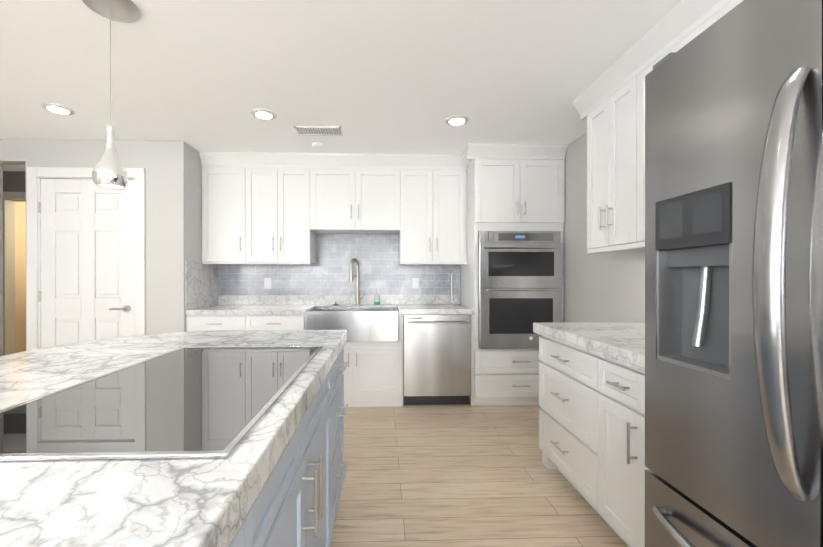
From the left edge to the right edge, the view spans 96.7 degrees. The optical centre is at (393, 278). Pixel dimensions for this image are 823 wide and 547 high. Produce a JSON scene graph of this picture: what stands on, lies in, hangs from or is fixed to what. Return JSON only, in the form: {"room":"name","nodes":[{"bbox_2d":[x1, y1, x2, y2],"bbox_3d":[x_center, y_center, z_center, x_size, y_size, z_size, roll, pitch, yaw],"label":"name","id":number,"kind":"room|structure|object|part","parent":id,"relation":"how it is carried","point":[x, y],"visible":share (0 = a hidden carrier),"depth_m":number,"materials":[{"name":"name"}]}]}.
{"room":"kitchen","nodes":[
{"label":"kitchen","id":0,"kind":"room"},
{"bbox_2d":[3,171,25,200],"bbox_3d":[-3.473,-0.025,4.204,2.955,2.370,0.120,0,0,-2],"label":"wall","id":1,"kind":"structure","parent":0,"point":[14,181],"depth_m":4.11,"materials":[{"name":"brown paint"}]},
{"bbox_2d":[3,192,25,355],"bbox_3d":[-4.005,0.093,4.178,0.950,2.135,0.140,0,0,-2],"label":"trim","id":2,"kind":"structure","parent":1,"relation":"attached to","point":[8,277],"depth_m":4.16,"materials":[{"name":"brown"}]},
{"bbox_2d":[15,201,25,352],"bbox_3d":[-5.115,-0.027,4.994,0.120,2.370,1.560,0,0,-2],"label":"wall","id":3,"kind":"structure","parent":0,"point":[20,276],"depth_m":4.94,"materials":[{"name":"beige paint"}]},
{"bbox_2d":[0,139,169,355],"bbox_3d":[-3.382,-0.023,3.222,2.835,2.370,0.120,0,0,-2],"label":"wall","id":4,"kind":"structure","parent":0,"point":[152,158],"depth_m":3.20,"materials":[{"name":"grey paint"}]},
{"bbox_2d":[27,167,145,350],"bbox_3d":[-2.668,0.100,3.235,0.994,2.125,0.140,0,0,-2],"label":"door frame","id":5,"kind":"structure","parent":4,"relation":"attached to","point":[35,175],"depth_m":3.16,"materials":[{"name":"white wood"}]},
{"bbox_2d":[38,179,134,347],"bbox_3d":[-2.676,0.143,3.175,0.816,2.022,0.096,0,0,-2],"label":"door","id":6,"kind":"structure","parent":4,"relation":"in","point":[87,258],"depth_m":3.19,"materials":[{"name":"white wood"}]},
{"bbox_3d":[-2.692,0.142,3.159,0.782,1.614,0.066,0,0,-2],"label":"door handle","id":7,"kind":"part","parent":6,"relation":"part of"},
{"bbox_2d":[170,141,201,332],"bbox_3d":[-1.914,-0.024,3.540,0.120,2.370,0.664,0,0,-2],"label":"wall","id":8,"kind":"structure","parent":0,"point":[185,204],"depth_m":3.21,"materials":[{"name":"grey paint"}]},
{"bbox_2d":[185,261,217,309],"bbox_3d":[-1.848,0.057,3.554,0.010,0.436,0.637,0,0,-2],"label":"backsplash","id":9,"kind":"structure","parent":8,"relation":"attached to","point":[201,284],"depth_m":3.48,"materials":[{"name":"stone"}]},
{"bbox_2d":[0,0,680,170],"bbox_3d":[-1.585,-1.254,1.138,6.900,0.100,9.920,0,0,-2],"label":"ceiling","id":10,"kind":"structure","parent":0,"point":[392,76],"depth_m":2.11,"materials":[{"name":"white paint"}]},
{"bbox_2d":[41,103,74,114],"bbox_3d":[-2.380,-1.200,2.594,0.179,0.011,0.179,0,0,43],"label":"recessed light","id":11,"kind":"object","parent":10,"relation":"in","point":[56,108],"depth_m":2.58,"materials":[{"name":"white"}]},
{"bbox_2d":[82,0,139,189],"bbox_3d":[-1.239,-0.802,1.600,0.210,0.802,0.210,0,0,-2],"label":"pendant light","id":12,"kind":"object","parent":10,"relation":"hanging from","point":[109,171],"visible":0.98,"depth_m":1.59,"materials":[{"name":"silver metal"}]},
{"bbox_2d":[251,108,276,119],"bbox_3d":[-0.952,-1.200,2.679,0.179,0.011,0.179,0,0,43],"label":"recessed light","id":13,"kind":"object","parent":10,"relation":"in","point":[267,114],"depth_m":2.66,"materials":[{"name":"white"}]},
{"bbox_2d":[312,142,323,148],"bbox_3d":[-0.680,-1.192,3.277,0.104,0.030,0.104,0,0,-2],"label":"smoke detector","id":14,"kind":"object","parent":10,"relation":"attached to","point":[318,145],"visible":1,"depth_m":3.25,"materials":[{"name":"white plastic"}]},
{"bbox_2d":[294,126,342,135],"bbox_3d":[-0.606,-1.200,2.974,0.370,0.012,0.170,0,0,-2],"label":"ceiling vent","id":15,"kind":"object","parent":10,"relation":"in","point":[318,130],"visible":1,"depth_m":2.97,"materials":[{"name":"white plastic"}]},
{"bbox_2d":[445,115,468,125],"bbox_3d":[0.481,-1.201,2.783,0.179,0.011,0.179,0,0,43],"label":"recessed light","id":16,"kind":"object","parent":10,"relation":"in","point":[455,120],"depth_m":2.76,"materials":[{"name":"white"}]},
{"bbox_2d":[330,392,627,546],"bbox_3d":[-1.585,1.216,1.143,6.900,0.100,9.920,0,0,-2],"label":"floor","id":17,"kind":"structure","parent":0,"point":[466,475],"depth_m":2.06,"materials":[{"name":"brown wood"}]},
{"bbox_2d":[186,315,253,331],"bbox_3d":[-1.562,0.743,3.560,0.580,0.836,0.616,0,0,-2],"label":"base cabinet","id":18,"kind":"object","parent":17,"relation":"on","point":[193,323],"depth_m":3.26,"materials":[{"name":"white wood"}]},
{"bbox_2d":[254,315,305,329],"bbox_3d":[-1.071,0.743,3.576,0.633,0.836,0.616,0,0,-2],"label":"base cabinet","id":19,"kind":"object","parent":17,"relation":"on","point":[261,322],"depth_m":3.27,"materials":[{"name":"white wood"}]},
{"bbox_2d":[186,304,473,314],"bbox_3d":[-0.564,0.300,3.589,2.575,0.047,0.626,0,0,-2],"label":"countertop","id":20,"kind":"structure","parent":19,"relation":"on","point":[422,309],"depth_m":3.31,"materials":[{"name":"stone"}]},
{"bbox_2d":[306,307,397,341],"bbox_3d":[-0.377,0.426,3.515,0.820,0.274,0.490,0,0,-2],"label":"sink","id":21,"kind":"object","parent":20,"relation":"in","point":[369,324],"visible":0.77,"depth_m":3.27,"materials":[{"name":"silver metal"}]},
{"bbox_2d":[349,258,364,304],"bbox_3d":[-0.375,0.031,3.789,0.161,0.487,0.151,0,0,-2],"label":"faucet","id":22,"kind":"object","parent":20,"relation":"on","point":[358,297],"visible":1,"depth_m":3.82,"materials":[{"name":"silver metal"}]},
{"bbox_2d":[374,291,379,304],"bbox_3d":[-0.176,0.198,3.807,0.060,0.154,0.078,0,0,-2],"label":"soap dispenser","id":23,"kind":"object","parent":20,"relation":"on","point":[376,299],"visible":1,"depth_m":3.79,"materials":[{"name":"green"}]},
{"bbox_2d":[444,272,458,305],"bbox_3d":[0.600,0.102,3.790,0.150,0.345,0.150,0,0,-2],"label":"paper towel holder","id":24,"kind":"object","parent":20,"relation":"on","point":[451,303],"visible":1,"depth_m":3.78,"materials":[{"name":"silver metal"}]},
{"bbox_2d":[229,346,347,546],"bbox_3d":[-0.782,0.756,0.659,1.196,0.823,2.605,0,0,-2],"label":"kitchen island","id":25,"kind":"object","parent":17,"relation":"on","point":[296,503],"visible":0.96,"depth_m":0.98,"materials":[{"name":"blue"}]},
{"bbox_2d":[0,330,346,546],"bbox_3d":[-0.812,0.312,0.660,1.194,0.060,2.670,0,0,-2],"label":"island countertop","id":26,"kind":"structure","parent":25,"relation":"on","point":[195,502],"depth_m":0.53,"materials":[{"name":"stone"}]},
{"bbox_2d":[0,346,322,460],"bbox_3d":[-0.552,0.277,1.022,0.556,0.007,0.914,0,0,-2],"label":"cooktop","id":27,"kind":"object","parent":26,"relation":"in","point":[202,402],"visible":1,"depth_m":0.78,"materials":[{"name":"black glass"}]},
{"bbox_2d":[403,314,470,404],"bbox_3d":[0.390,0.745,3.574,0.609,0.833,0.641,0,0,-2],"label":"dishwasher","id":28,"kind":"object","parent":17,"relation":"on","point":[436,359],"visible":0.96,"depth_m":3.31,"materials":[{"name":"grey metal"}]},
{"bbox_2d":[460,144,567,405],"bbox_3d":[1.104,-0.023,3.615,0.904,2.369,0.669,0,0,-2],"label":"tall cabinet","id":29,"kind":"object","parent":17,"relation":"on","point":[515,187],"visible":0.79,"depth_m":3.34,"materials":[{"name":"white wood"}]},
{"bbox_2d":[478,231,561,348],"bbox_3d":[1.143,0.101,3.575,0.751,1.072,0.664,0,0,-2],"label":"wall oven","id":30,"kind":"object","parent":29,"relation":"in","point":[519,283],"visible":0.9,"depth_m":3.30,"materials":[{"name":"grey metal"}]},
{"bbox_2d":[539,336,649,546],"bbox_3d":[1.256,0.747,1.738,0.726,0.836,1.165,0,0,-2],"label":"base cabinet","id":31,"kind":"object","parent":17,"relation":"on","point":[592,428],"visible":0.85,"depth_m":1.68,"materials":[{"name":"white wood"}]},
{"bbox_2d":[533,322,644,371],"bbox_3d":[1.262,0.311,1.747,0.717,0.062,1.185,0,0,-2],"label":"countertop","id":32,"kind":"structure","parent":31,"relation":"on","point":[623,343],"depth_m":1.80,"materials":[{"name":"stone"}]},
{"bbox_2d":[645,0,822,546],"bbox_3d":[1.169,0.261,0.683,0.932,1.812,0.910,0,0,-2],"label":"fridge","id":33,"kind":"object","parent":17,"relation":"on","point":[662,60],"depth_m":0.83,"materials":[{"name":"grey metal"}]},
{"bbox_3d":[0.827,0.242,0.673,0.090,1.730,0.910,0,0,-2],"label":"fridge door","id":34,"kind":"part","parent":33,"relation":"part of","materials":[{"name":"silver metal"}]},
{"bbox_3d":[0.745,0.140,0.670,0.082,1.086,0.776,0,0,-2],"label":"fridge handle","id":35,"kind":"part","parent":33,"relation":"part of","materials":[{"name":"silver metal"}]},
{"bbox_2d":[563,132,644,322],"bbox_3d":[1.731,-0.017,0.193,0.120,2.370,7.820,0,0,-2],"label":"wall","id":36,"kind":"structure","parent":0,"point":[609,286],"depth_m":3.01,"materials":[{"name":"grey paint"}]},
{"bbox_2d":[585,60,642,251],"bbox_3d":[1.442,-0.700,2.153,0.327,1.011,0.521,0,0,-2],"label":"upper cabinet","id":37,"kind":"object","parent":36,"relation":"attached to","point":[609,103],"depth_m":2.19,"materials":[{"name":"white wood"}]},
{"bbox_2d":[625,0,700,247],"bbox_3d":[1.456,-0.699,1.709,0.327,1.011,0.573,0,0,-2],"label":"upper cabinet","id":38,"kind":"object","parent":36,"relation":"attached to","point":[674,32],"depth_m":1.90,"materials":[{"name":"white wood"}]},
{"bbox_2d":[701,0,742,32],"bbox_3d":[1.467,-0.698,1.342,0.327,1.011,0.367,0,0,-2],"label":"upper cabinet","id":39,"kind":"object","parent":36,"relation":"attached to","point":[712,11],"depth_m":1.48,"materials":[{"name":"white wood"}]},
{"bbox_3d":[-0.157,-0.024,3.986,3.660,2.370,0.120,0,0,-2],"label":"wall","id":40,"kind":"structure","parent":0,"visible":0},
{"bbox_2d":[201,164,250,263],"bbox_3d":[-1.620,-0.627,3.696,0.471,0.926,0.336,0,0,-2],"label":"upper cabinet","id":41,"kind":"object","parent":40,"relation":"attached to","point":[226,188],"depth_m":3.53,"materials":[{"name":"white wood"}]},
{"bbox_2d":[251,164,322,263],"bbox_3d":[-1.131,-0.627,3.711,0.737,0.926,0.336,0,0,-2],"label":"upper cabinet","id":42,"kind":"object","parent":40,"relation":"attached to","point":[272,207],"depth_m":3.55,"materials":[{"name":"white wood"}]},
{"bbox_2d":[218,295,459,304],"bbox_3d":[-0.568,0.225,3.896,2.568,0.099,0.012,0,0,-2],"label":"backsplash","id":43,"kind":"structure","parent":40,"relation":"attached to","point":[311,299],"depth_m":3.89,"materials":[{"name":"stone"}]},
{"bbox_2d":[218,234,459,294],"bbox_3d":[-0.569,-0.112,3.907,2.568,0.774,0.010,0,0,-2],"label":"tile backsplash","id":44,"kind":"structure","parent":40,"relation":"attached to","point":[383,270],"depth_m":3.90,"materials":[{"name":"tile"}]},
{"bbox_2d":[264,278,270,288],"bbox_3d":[-1.336,0.048,3.875,0.074,0.115,0.006,0,0,-2],"label":"electrical outlet plate","id":45,"kind":"object","parent":44,"relation":"attached to","point":[267,283],"depth_m":3.87,"materials":[{"name":"white plastic"}]},
{"bbox_2d":[412,278,418,288],"bbox_3d":[0.233,0.048,3.924,0.074,0.115,0.006,0,0,-2],"label":"electrical outlet plate","id":46,"kind":"object","parent":44,"relation":"attached to","point":[415,281],"depth_m":3.92,"materials":[{"name":"white plastic"}]},
{"bbox_2d":[319,164,402,233],"bbox_3d":[-0.381,-0.783,3.734,0.877,0.614,0.336,0,0,-2],"label":"upper cabinet","id":47,"kind":"object","parent":40,"relation":"attached to","point":[354,198],"depth_m":3.57,"materials":[{"name":"white wood"}]},
{"bbox_2d":[391,164,467,263],"bbox_3d":[0.360,-0.627,3.757,0.720,0.926,0.336,0,0,-2],"label":"upper cabinet","id":48,"kind":"object","parent":40,"relation":"attached to","point":[434,195],"depth_m":3.59,"materials":[{"name":"white wood"}]}
]}

